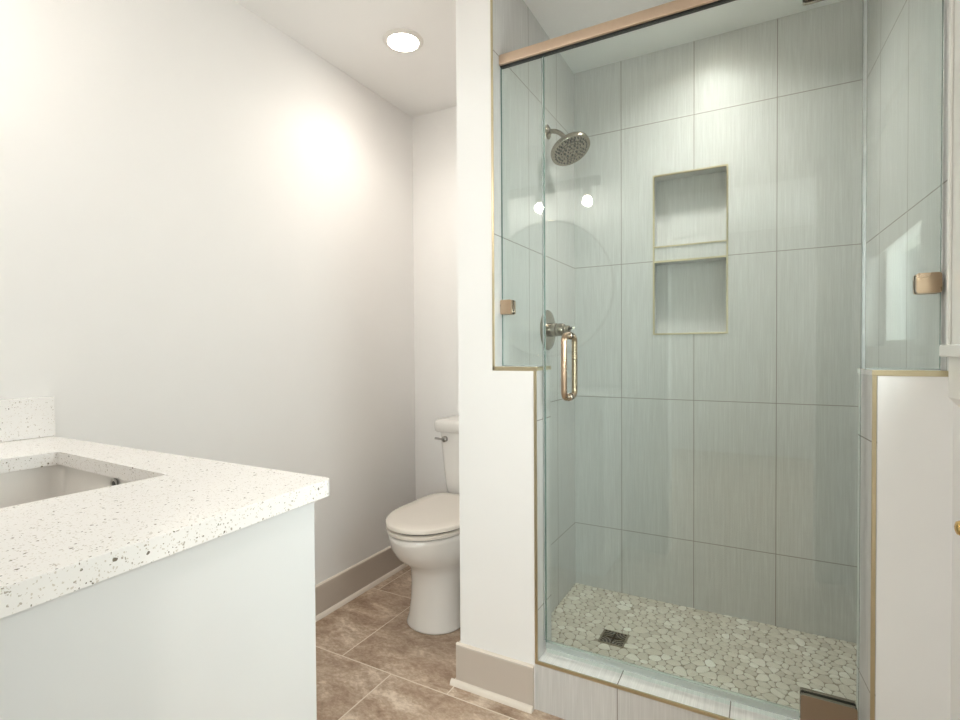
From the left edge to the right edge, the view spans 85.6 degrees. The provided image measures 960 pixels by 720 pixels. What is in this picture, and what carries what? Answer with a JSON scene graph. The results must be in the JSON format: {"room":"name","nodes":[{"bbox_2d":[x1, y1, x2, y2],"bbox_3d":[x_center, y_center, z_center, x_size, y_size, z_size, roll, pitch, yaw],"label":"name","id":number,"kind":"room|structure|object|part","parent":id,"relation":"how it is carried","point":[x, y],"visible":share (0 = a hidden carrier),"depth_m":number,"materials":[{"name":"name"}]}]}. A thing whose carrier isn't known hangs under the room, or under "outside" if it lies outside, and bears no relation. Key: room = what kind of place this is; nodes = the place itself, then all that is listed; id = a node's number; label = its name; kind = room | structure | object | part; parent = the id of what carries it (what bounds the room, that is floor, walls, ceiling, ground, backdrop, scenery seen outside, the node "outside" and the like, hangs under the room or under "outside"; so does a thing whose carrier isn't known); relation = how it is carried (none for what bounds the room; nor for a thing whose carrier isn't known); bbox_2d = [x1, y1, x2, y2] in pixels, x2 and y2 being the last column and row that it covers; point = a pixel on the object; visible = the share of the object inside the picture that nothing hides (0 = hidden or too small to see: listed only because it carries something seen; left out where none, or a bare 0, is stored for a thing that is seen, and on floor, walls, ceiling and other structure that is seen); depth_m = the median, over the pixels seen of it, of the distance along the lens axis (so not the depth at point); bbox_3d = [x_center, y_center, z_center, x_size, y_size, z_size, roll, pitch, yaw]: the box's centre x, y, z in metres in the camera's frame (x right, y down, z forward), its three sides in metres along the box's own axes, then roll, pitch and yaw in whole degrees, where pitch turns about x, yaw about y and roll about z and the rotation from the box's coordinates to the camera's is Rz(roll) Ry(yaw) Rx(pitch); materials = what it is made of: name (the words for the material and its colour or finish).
{"room":"bathroom","nodes":[
{"label":"bathroom","id":0,"kind":"room"},
{"bbox_2d":[0,0,415,584],"bbox_3d":[-0.966,-0.097,1.983,0.120,2.498,2.558,0,1,29],"label":"wall","id":1,"kind":"structure","parent":0,"point":[207,252],"depth_m":1.86,"materials":[{"name":"white paint"}]},
{"bbox_2d":[315,546,407,621],"bbox_3d":[-0.765,1.073,2.205,0.026,0.147,1.718,0,1,29],"label":"baseboard","id":2,"kind":"structure","parent":1,"relation":"attached to","point":[334,592],"depth_m":2.50,"materials":[{"name":"beige paint"}]},
{"bbox_2d":[315,566,564,719],"bbox_3d":[-0.281,1.247,-0.300,4.200,0.120,5.958,0,1,29],"label":"floor","id":3,"kind":"structure","parent":0,"point":[371,664],"depth_m":1.93,"materials":[{"name":"tile"}]},
{"bbox_2d":[0,502,316,719],"bbox_3d":[-0.855,0.708,0.946,1.067,0.922,0.569,0,1,29],"label":"vanity cabinet","id":4,"kind":"object","parent":3,"relation":"on","point":[223,627],"visible":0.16,"depth_m":0.70,"materials":[{"name":"white paint"}]},
{"bbox_2d":[0,436,328,618],"bbox_3d":[-0.850,0.232,0.929,1.094,0.030,0.567,0,1,29],"label":"countertop","id":5,"kind":"structure","parent":4,"relation":"on","point":[51,548],"depth_m":0.76,"materials":[{"name":"stone"}]},
{"bbox_2d":[0,396,54,441],"bbox_3d":[-1.320,0.160,1.188,0.020,0.108,0.572,0,1,29],"label":"side splash","id":6,"kind":"object","parent":5,"relation":"on","point":[20,418],"visible":1,"depth_m":1.38,"materials":[{"name":"stone"}]},
{"bbox_2d":[0,465,129,507],"bbox_3d":[-0.873,0.325,0.933,0.524,0.154,0.429,0,1,29],"label":"undermount sink","id":7,"kind":"object","parent":5,"relation":"in","point":[41,483],"visible":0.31,"depth_m":1.17,"materials":[{"name":"white ceramic"}]},
{"bbox_2d":[386,415,459,634],"bbox_3d":[-0.131,0.721,2.386,0.418,0.838,0.764,0,1,29],"label":"toilet","id":8,"kind":"object","parent":3,"relation":"on","point":[424,532],"visible":0.59,"depth_m":2.17,"materials":[{"name":"white ceramic"}]},
{"bbox_3d":[-0.183,0.699,2.290,0.372,0.017,0.545,0,1,29],"label":"seat","id":9,"kind":"part","parent":8,"relation":"part of","materials":[{"name":"white plastic"}]},
{"bbox_3d":[-0.184,0.672,2.288,0.374,0.022,0.544,0,1,29],"label":"lid","id":10,"kind":"part","parent":8,"relation":"part of","materials":[{"name":"white plastic"}]},
{"bbox_3d":[-0.153,0.926,2.348,0.368,0.429,0.659,0,1,29],"label":"bowl","id":11,"kind":"part","parent":8,"relation":"part of","materials":[{"name":"white ceramic"}]},
{"bbox_3d":[-0.178,0.395,2.591,0.030,0.030,0.020,0,1,29],"label":"flush lever","id":12,"kind":"part","parent":8,"relation":"part of","materials":[{"name":"silver metal"}]},
{"bbox_3d":[-0.007,0.328,2.612,0.418,0.062,0.233,0,1,29],"label":"tank lid","id":13,"kind":"part","parent":8,"relation":"part of","materials":[{"name":"white ceramic"}]},
{"bbox_3d":[-0.002,0.539,2.623,0.362,0.360,0.202,0,1,29],"label":"tank","id":14,"kind":"part","parent":8,"relation":"part of","materials":[{"name":"white ceramic"}]},
{"bbox_2d":[456,0,575,652],"bbox_3d":[0.225,-0.109,2.223,0.144,2.498,0.996,0,1,29],"label":"wall","id":15,"kind":"structure","parent":0,"point":[515,27],"depth_m":1.83,"materials":[{"name":"paint"}]},
{"bbox_2d":[490,0,494,369],"bbox_3d":[0.044,-0.657,1.748,0.008,1.383,0.012,0,1,29],"label":"trim","id":16,"kind":"structure","parent":15,"relation":"attached to","point":[491,1],"depth_m":1.74,"materials":[{"name":"gold metal"}]},
{"bbox_2d":[540,310,574,349],"bbox_3d":[0.343,-0.126,2.146,0.135,0.168,0.168,0,1,29],"label":"shower valve","id":17,"kind":"object","parent":15,"relation":"attached to","point":[552,329],"visible":0.93,"depth_m":2.14,"materials":[{"name":"silver metal"}]},
{"bbox_2d":[545,124,589,165],"bbox_3d":[0.358,-0.899,2.122,0.180,0.171,0.166,0,1,29],"label":"sprayer","id":18,"kind":"object","parent":15,"relation":"attached to","point":[570,148],"visible":1,"depth_m":2.11,"materials":[{"name":"silver metal"}]},
{"bbox_3d":[0.322,-0.931,2.151,0.091,0.067,0.020,0,1,29],"label":"arm","id":19,"kind":"part","parent":18,"relation":"part of","materials":[{"name":"silver metal"}]},
{"bbox_2d":[235,0,843,117],"bbox_3d":[-0.298,-1.360,-0.345,4.200,0.100,5.958,0,1,29],"label":"ceiling","id":20,"kind":"structure","parent":0,"point":[347,34],"depth_m":2.13,"materials":[{"name":"paint"}]},
{"bbox_2d":[383,28,423,52],"bbox_3d":[-0.326,-1.349,2.200,0.172,0.011,0.172,0,1,29],"label":"recessed light","id":21,"kind":"object","parent":20,"relation":"in","point":[400,40],"visible":1,"depth_m":2.19,"materials":[{"name":"white paint"}]},
{"bbox_2d":[412,0,866,643],"bbox_3d":[0.577,-0.116,2.512,2.083,2.498,0.150,0,1,29],"label":"wall","id":22,"kind":"structure","parent":0,"point":[716,473],"depth_m":2.18,"materials":[{"name":"tile"}]},
{"bbox_2d":[653,164,727,334],"bbox_3d":[0.927,-0.465,2.283,0.322,0.725,0.101,0,1,29],"label":"shower niche","id":23,"kind":"object","parent":22,"relation":"in","point":[690,207],"visible":0.83,"depth_m":2.31,"materials":[{"name":"tile"}]},
{"bbox_2d":[655,241,725,265],"bbox_3d":[0.925,-0.468,2.280,0.302,0.069,0.087,0,1,29],"label":"shelf","id":24,"kind":"object","parent":23,"relation":"attached to","point":[708,253],"depth_m":2.26,"materials":[{"name":"tile"}]},
{"bbox_2d":[538,642,799,719],"bbox_3d":[0.609,1.068,1.544,0.885,0.163,0.125,0,1,29],"label":"curb","id":25,"kind":"object","parent":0,"point":[562,695],"visible":0.94,"depth_m":1.60,"materials":[{"name":"tile"}]},
{"bbox_2d":[535,661,734,719],"bbox_3d":[0.577,0.992,1.488,0.902,0.011,0.006,0,1,29],"label":"trim","id":26,"kind":"structure","parent":25,"relation":"attached to","point":[663,700],"depth_m":1.55,"materials":[{"name":"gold metal"}]},
{"bbox_2d":[543,0,862,719],"bbox_3d":[0.590,-0.008,1.524,0.861,1.988,0.123,0,1,29],"label":"shower door","id":27,"kind":"structure","parent":25,"relation":"on","point":[814,705],"depth_m":1.47,"materials":[{"name":"clear glass"}]},
{"bbox_3d":[0.291,0.021,1.687,0.019,0.219,0.123,0,1,29],"label":"pull handle","id":28,"kind":"part","parent":27,"relation":"part of","materials":[{"name":"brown metal"}]},
{"bbox_2d":[567,332,573,400],"bbox_3d":[0.291,0.021,1.687,0.025,0.225,0.020,0,1,29],"label":"door handle","id":29,"kind":"object","parent":27,"relation":"in","point":[571,335],"depth_m":1.68,"materials":[{"name":"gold metal"}]},
{"bbox_2d":[551,583,856,710],"bbox_3d":[0.805,1.114,1.919,1.170,0.055,0.718,0,1,29],"label":"floor","id":30,"kind":"structure","parent":0,"point":[753,659],"depth_m":1.97,"materials":[{"name":"beige stone"}]},
{"bbox_2d":[598,629,628,647],"bbox_3d":[0.522,1.087,2.027,0.097,0.004,0.097,0,1,29],"label":"shower drain","id":31,"kind":"object","parent":30,"relation":"on","point":[609,637],"visible":1,"depth_m":2.02,"materials":[{"name":"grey metal"}]},
{"bbox_2d":[493,366,952,719],"bbox_3d":[0.599,0.586,1.539,1.189,1.126,0.127,0,1,29],"label":"wall","id":32,"kind":"structure","parent":0,"point":[914,446],"depth_m":1.26,"materials":[{"name":"white paint"}]},
{"bbox_2d":[450,642,533,713],"bbox_3d":[0.036,1.076,1.769,0.312,0.147,0.026,0,1,29],"label":"baseboard","id":33,"kind":"structure","parent":32,"relation":"attached to","point":[508,681],"depth_m":1.76,"materials":[{"name":"beige paint"}]},
{"bbox_3d":[0.033,1.140,1.765,0.312,0.018,0.014,0,1,29],"label":"shoe moulding","id":34,"kind":"part","parent":33,"relation":"part of","materials":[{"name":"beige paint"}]},
{"bbox_2d":[500,56,543,365],"bbox_3d":[0.142,-0.491,1.758,0.150,1.025,0.036,0,1,29],"label":"fixed glass panel","id":35,"kind":"object","parent":32,"relation":"on","point":[507,307],"visible":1,"depth_m":1.77,"materials":[{"name":"clear glass"}]},
{"bbox_2d":[493,366,550,370],"bbox_3d":[0.144,0.028,1.774,0.162,0.014,0.129,0,1,29],"label":"trim","id":36,"kind":"structure","parent":32,"relation":"attached to","point":[496,368],"depth_m":1.72,"materials":[{"name":"gold metal"}]},
{"bbox_2d":[533,371,537,660],"bbox_3d":[0.182,0.511,1.693,0.010,0.950,0.006,0,1,29],"label":"trim","id":37,"kind":"structure","parent":32,"relation":"attached to","point":[534,372],"depth_m":1.69,"materials":[{"name":"gold metal"}]},
{"bbox_2d":[870,376,876,719],"bbox_3d":[0.961,0.513,1.268,0.009,0.950,0.006,0,1,29],"label":"trim","id":38,"kind":"structure","parent":32,"relation":"attached to","point":[874,378],"depth_m":1.26,"materials":[{"name":"gold metal"}]},
{"bbox_2d":[858,368,947,376],"bbox_3d":[1.043,0.030,1.284,0.161,0.014,0.129,0,1,29],"label":"trim","id":39,"kind":"structure","parent":32,"relation":"attached to","point":[928,373],"depth_m":1.23,"materials":[{"name":"gold metal"}]},
{"bbox_2d":[865,0,943,369],"bbox_3d":[1.033,-0.488,1.272,0.152,1.025,0.036,0,1,29],"label":"fixed glass panel","id":40,"kind":"object","parent":32,"relation":"on","point":[931,282],"visible":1,"depth_m":1.24,"materials":[{"name":"clear glass"}]},
{"bbox_2d":[866,0,948,370],"bbox_3d":[1.377,-0.106,1.596,0.212,2.498,0.994,0,1,29],"label":"wall","id":41,"kind":"structure","parent":0,"point":[904,61],"depth_m":1.51,"materials":[{"name":"tile"}]},
{"bbox_2d":[499,0,735,68],"bbox_3d":[0.586,-1.023,1.505,1.170,0.042,0.034,0,1,29],"label":"header bar","id":42,"kind":"object","parent":41,"relation":"attached to","point":[673,8],"visible":1,"depth_m":1.60,"materials":[{"name":"beige metal"}]},
{"bbox_2d":[950,402,959,719],"bbox_3d":[0.762,-0.082,0.473,0.116,2.498,1.563,0,1,29],"label":"wall","id":43,"kind":"structure","parent":0,"point":[955,611],"depth_m":1.17,"materials":[{"name":"white paint"}]},
{"bbox_2d":[939,0,959,406],"bbox_3d":[0.847,-0.411,0.694,0.120,1.050,1.025,0,1,29],"label":"window","id":44,"kind":"structure","parent":43,"relation":"in","point":[951,350],"depth_m":1.14,"materials":[{"name":"white paint"}]},
{"bbox_3d":[0.818,-0.481,0.717,0.021,0.912,1.010,0,1,29],"label":"casing","id":45,"kind":"part","parent":44,"relation":"part of","materials":[{"name":"white paint"}]},
{"bbox_2d":[954,520,959,535],"bbox_3d":[1.009,0.352,1.081,0.030,0.032,0.032,0,1,29],"label":"handle","id":46,"kind":"object","parent":43,"relation":"attached to","point":[957,523],"visible":1,"depth_m":1.08,"materials":[{"name":"gold metal"}]}
]}

